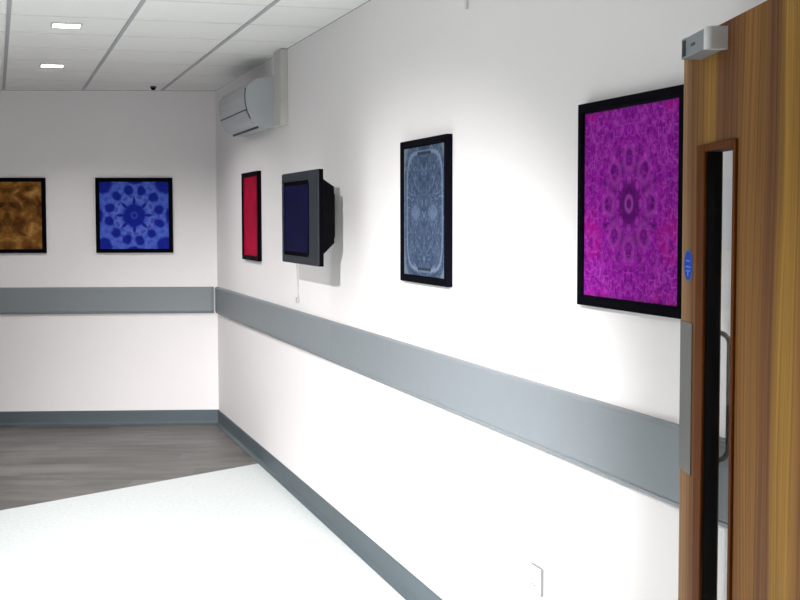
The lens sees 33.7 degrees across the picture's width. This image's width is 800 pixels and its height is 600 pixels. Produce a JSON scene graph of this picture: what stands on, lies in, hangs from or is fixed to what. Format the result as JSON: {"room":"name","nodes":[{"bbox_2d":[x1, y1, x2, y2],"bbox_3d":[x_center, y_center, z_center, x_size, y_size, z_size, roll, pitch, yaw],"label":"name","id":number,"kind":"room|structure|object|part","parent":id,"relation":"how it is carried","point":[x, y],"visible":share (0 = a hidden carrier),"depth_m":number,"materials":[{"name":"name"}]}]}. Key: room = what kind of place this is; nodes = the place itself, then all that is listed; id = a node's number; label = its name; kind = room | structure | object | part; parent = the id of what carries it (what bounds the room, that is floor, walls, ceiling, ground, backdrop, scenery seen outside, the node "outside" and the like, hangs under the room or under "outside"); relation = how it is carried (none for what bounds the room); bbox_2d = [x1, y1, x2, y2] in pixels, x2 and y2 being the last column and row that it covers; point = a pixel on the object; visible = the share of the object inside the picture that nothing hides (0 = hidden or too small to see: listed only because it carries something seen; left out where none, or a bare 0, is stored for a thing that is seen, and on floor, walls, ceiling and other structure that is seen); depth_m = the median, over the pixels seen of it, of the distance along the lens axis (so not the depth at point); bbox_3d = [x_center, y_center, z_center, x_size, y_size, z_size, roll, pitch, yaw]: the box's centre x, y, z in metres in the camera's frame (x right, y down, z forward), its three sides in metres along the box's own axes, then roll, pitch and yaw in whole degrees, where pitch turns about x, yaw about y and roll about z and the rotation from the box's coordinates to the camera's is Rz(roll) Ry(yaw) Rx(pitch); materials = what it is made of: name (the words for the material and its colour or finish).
{"room":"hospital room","nodes":[
{"label":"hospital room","id":0,"kind":"room"},
{"bbox_2d":[0,90,218,411],"bbox_3d":[-3.957,-0.305,9.960,5.173,2.527,0.121,0,4,-3],"label":"wall","id":1,"kind":"structure","parent":0,"point":[69,139],"depth_m":10.00,"materials":[{"name":"paint"}]},
{"bbox_2d":[0,178,46,252],"bbox_3d":[-2.953,-0.635,9.921,0.575,0.565,0.025,0,4,-3],"label":"framed picture","id":2,"kind":"object","parent":1,"relation":"attached to","point":[22,200],"visible":1,"depth_m":9.92},
{"bbox_2d":[0,287,213,313],"bbox_3d":[-3.876,0.011,9.911,4.926,0.201,0.024,0,4,-3],"label":"guard rail","id":3,"kind":"object","parent":1,"relation":"attached to","point":[22,300],"visible":1,"depth_m":9.99,"materials":[{"name":"grey plastic"}]},
{"bbox_2d":[0,409,218,425],"bbox_3d":[-3.861,0.906,9.965,4.953,0.109,0.026,0,4,-3],"label":"baseboard","id":4,"kind":"structure","parent":1,"relation":"attached to","point":[109,417],"depth_m":10.06,"materials":[{"name":"grey plastic"}]},
{"bbox_2d":[95,178,172,252],"bbox_3d":[-2.007,-0.640,9.971,0.575,0.565,0.026,0,4,-3],"label":"framed picture","id":5,"kind":"object","parent":1,"relation":"attached to","point":[134,215],"visible":1,"depth_m":9.97},
{"bbox_2d":[0,0,368,90],"bbox_3d":[-2.022,-1.240,3.809,4.807,0.085,13.799,-1,4,-17],"label":"ceiling","id":6,"kind":"structure","parent":0,"point":[123,45],"depth_m":7.12,"materials":[{"name":"tile"}]},
{"bbox_2d":[40,63,64,67],"bbox_3d":[-2.180,-1.470,8.272,0.148,0.010,0.148,-1,4,-17],"label":"recessed light","id":7,"kind":"object","parent":6,"relation":"in","point":[51,65],"visible":1,"depth_m":8.26,"materials":[{"name":"white plastic"}]},
{"bbox_2d":[41,65,62,66],"bbox_3d":[-2.180,-1.471,8.272,0.132,0.006,0.132,-1,4,-17],"label":"diffuser","id":8,"kind":"object","parent":7,"relation":"attached to","point":[41,65],"depth_m":8.28,"materials":[{"name":"white plastic"}]},
{"bbox_2d":[51,22,82,28],"bbox_3d":[-1.660,-1.367,6.569,0.148,0.010,0.148,-1,4,-17],"label":"recessed light","id":9,"kind":"object","parent":6,"relation":"in","point":[69,25],"visible":1,"depth_m":6.56,"materials":[{"name":"white plastic"}]},
{"bbox_2d":[53,24,79,27],"bbox_3d":[-1.660,-1.368,6.569,0.132,0.006,0.132,-1,4,-17],"label":"diffuser","id":10,"kind":"object","parent":9,"relation":"attached to","point":[54,25],"depth_m":6.58,"materials":[{"name":"white plastic"}]},
{"bbox_2d":[0,424,404,599],"bbox_3d":[-2.017,1.374,3.969,4.807,0.100,13.799,-1,4,-17],"label":"floor","id":11,"kind":"structure","parent":0,"point":[237,533],"depth_m":6.75,"materials":[{"name":"plastic"}]},
{"bbox_2d":[215,0,766,599],"bbox_3d":[0.492,0.045,4.101,0.120,2.527,12.975,-1,4,-17],"label":"wall","id":12,"kind":"structure","parent":0,"point":[465,506],"depth_m":4.70,"materials":[{"name":"paint"}]},
{"bbox_2d":[219,76,273,136],"bbox_3d":[-0.974,-1.207,8.303,0.180,0.307,0.960,-1,4,-17],"label":"air conditioner","id":13,"kind":"object","parent":12,"relation":"attached to","point":[247,110],"visible":0.95,"depth_m":7.87,"materials":[{"name":"white plastic"}]},
{"bbox_3d":[-1.026,-1.252,8.284,0.072,0.180,0.936,-1,4,-17],"label":"panel","id":14,"kind":"part","parent":13,"relation":"part of","materials":[{"name":"white plastic"}]},
{"bbox_2d":[241,171,261,260],"bbox_3d":[-0.968,-0.545,8.594,0.025,0.571,0.565,-1,4,-17],"label":"framed picture","id":15,"kind":"object","parent":12,"relation":"attached to","point":[250,181],"visible":1,"depth_m":8.55},
{"bbox_2d":[243,176,256,255],"bbox_3d":[-0.965,-0.545,8.595,0.013,0.517,0.511,-1,4,-17],"label":"print","id":16,"kind":"object","parent":15,"relation":"attached to","point":[249,182],"depth_m":8.62},
{"bbox_2d":[273,49,287,126],"bbox_3d":[-0.688,-1.217,7.596,0.046,0.429,0.205,-1,4,-17],"label":"pipe trunking","id":17,"kind":"object","parent":12,"relation":"attached to","point":[280,107],"visible":1,"depth_m":7.51,"materials":[{"name":"white plastic"}]},
{"bbox_2d":[296,263,298,301],"bbox_3d":[-0.573,-0.172,7.338,0.019,0.370,0.053,-1,4,-17],"label":"cable","id":18,"kind":"object","parent":12,"relation":"attached to","point":[297,298],"visible":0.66,"depth_m":7.34,"materials":[{"name":"white plastic"}]},
{"bbox_2d":[282,169,334,266],"bbox_3d":[-0.366,-0.391,6.281,0.234,0.436,0.780,-1,4,-17],"label":"television","id":19,"kind":"object","parent":12,"relation":"attached to","point":[308,200],"visible":1,"depth_m":6.13,"materials":[{"name":"black plastic"}]},
{"bbox_3d":[-0.346,-0.419,6.587,0.016,0.220,0.125,-1,4,-17],"label":"wall plate","id":20,"kind":"part","parent":19,"relation":"part of","materials":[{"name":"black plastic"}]},
{"bbox_2d":[216,410,442,599],"bbox_3d":[0.443,1.257,4.091,0.026,0.109,12.605,-1,4,-17],"label":"baseboard","id":21,"kind":"structure","parent":12,"relation":"attached to","point":[388,568],"depth_m":6.59,"materials":[{"name":"grey plastic"}]},
{"bbox_2d":[400,134,452,286],"bbox_3d":[0.097,-0.344,5.121,0.025,0.562,0.578,-1,4,-17],"label":"framed picture","id":22,"kind":"object","parent":12,"relation":"attached to","point":[426,164],"visible":1,"depth_m":5.08,"materials":[{"name":"wood"}]},
{"bbox_2d":[404,143,443,278],"bbox_3d":[0.100,-0.344,5.121,0.013,0.508,0.524,-1,4,-17],"label":"print","id":23,"kind":"object","parent":22,"relation":"attached to","point":[423,162],"depth_m":5.12,"materials":[{"name":"paper"}]},
{"bbox_2d":[464,0,468,9],"bbox_3d":[0.233,-1.138,4.642,0.012,0.230,0.016,-1,4,-17],"label":"cable trunking","id":24,"kind":"object","parent":12,"relation":"attached to","point":[466,2],"visible":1,"depth_m":4.64,"materials":[{"name":"white plastic"}]},
{"bbox_2d":[215,287,728,527],"bbox_3d":[0.434,0.359,4.065,0.024,0.201,12.465,-1,4,-17],"label":"guard rail","id":25,"kind":"object","parent":12,"relation":"attached to","point":[638,451],"visible":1,"depth_m":4.28,"materials":[{"name":"grey plastic"}]},
{"bbox_2d":[529,563,543,596],"bbox_3d":[0.426,0.876,4.138,0.018,0.086,0.086,-1,4,-17],"label":"wall socket","id":26,"kind":"object","parent":12,"relation":"attached to","point":[536,573],"visible":1,"depth_m":4.12,"materials":[{"name":"white plastic"}]},
{"bbox_2d":[577,84,683,318],"bbox_3d":[0.604,-0.253,3.466,0.025,0.565,0.605,-1,4,-17],"label":"framed picture","id":27,"kind":"object","parent":12,"relation":"attached to","point":[630,204],"visible":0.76,"depth_m":3.44},
{"bbox_3d":[0.899,0.168,2.083,0.284,2.527,0.100,-1,4,-17],"label":"wall","id":28,"kind":"structure","parent":0,"visible":0},
{"bbox_2d":[678,0,799,599],"bbox_3d":[0.678,0.424,2.548,0.126,1.944,0.926,0,4,-2],"label":"door","id":29,"kind":"structure","parent":28,"relation":"in","point":[742,73],"depth_m":2.52,"materials":[{"name":"brown wood"}]},
{"bbox_3d":[0.638,0.216,2.948,0.003,0.336,0.097,0,4,-3],"label":"push plate","id":30,"kind":"part","parent":29,"relation":"part of","materials":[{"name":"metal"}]},
{"bbox_3d":[0.699,0.212,2.889,0.052,0.293,0.011,0,4,-3],"label":"pull handle","id":31,"kind":"part","parent":29,"relation":"part of","materials":[{"name":"grey metal"}]}
]}

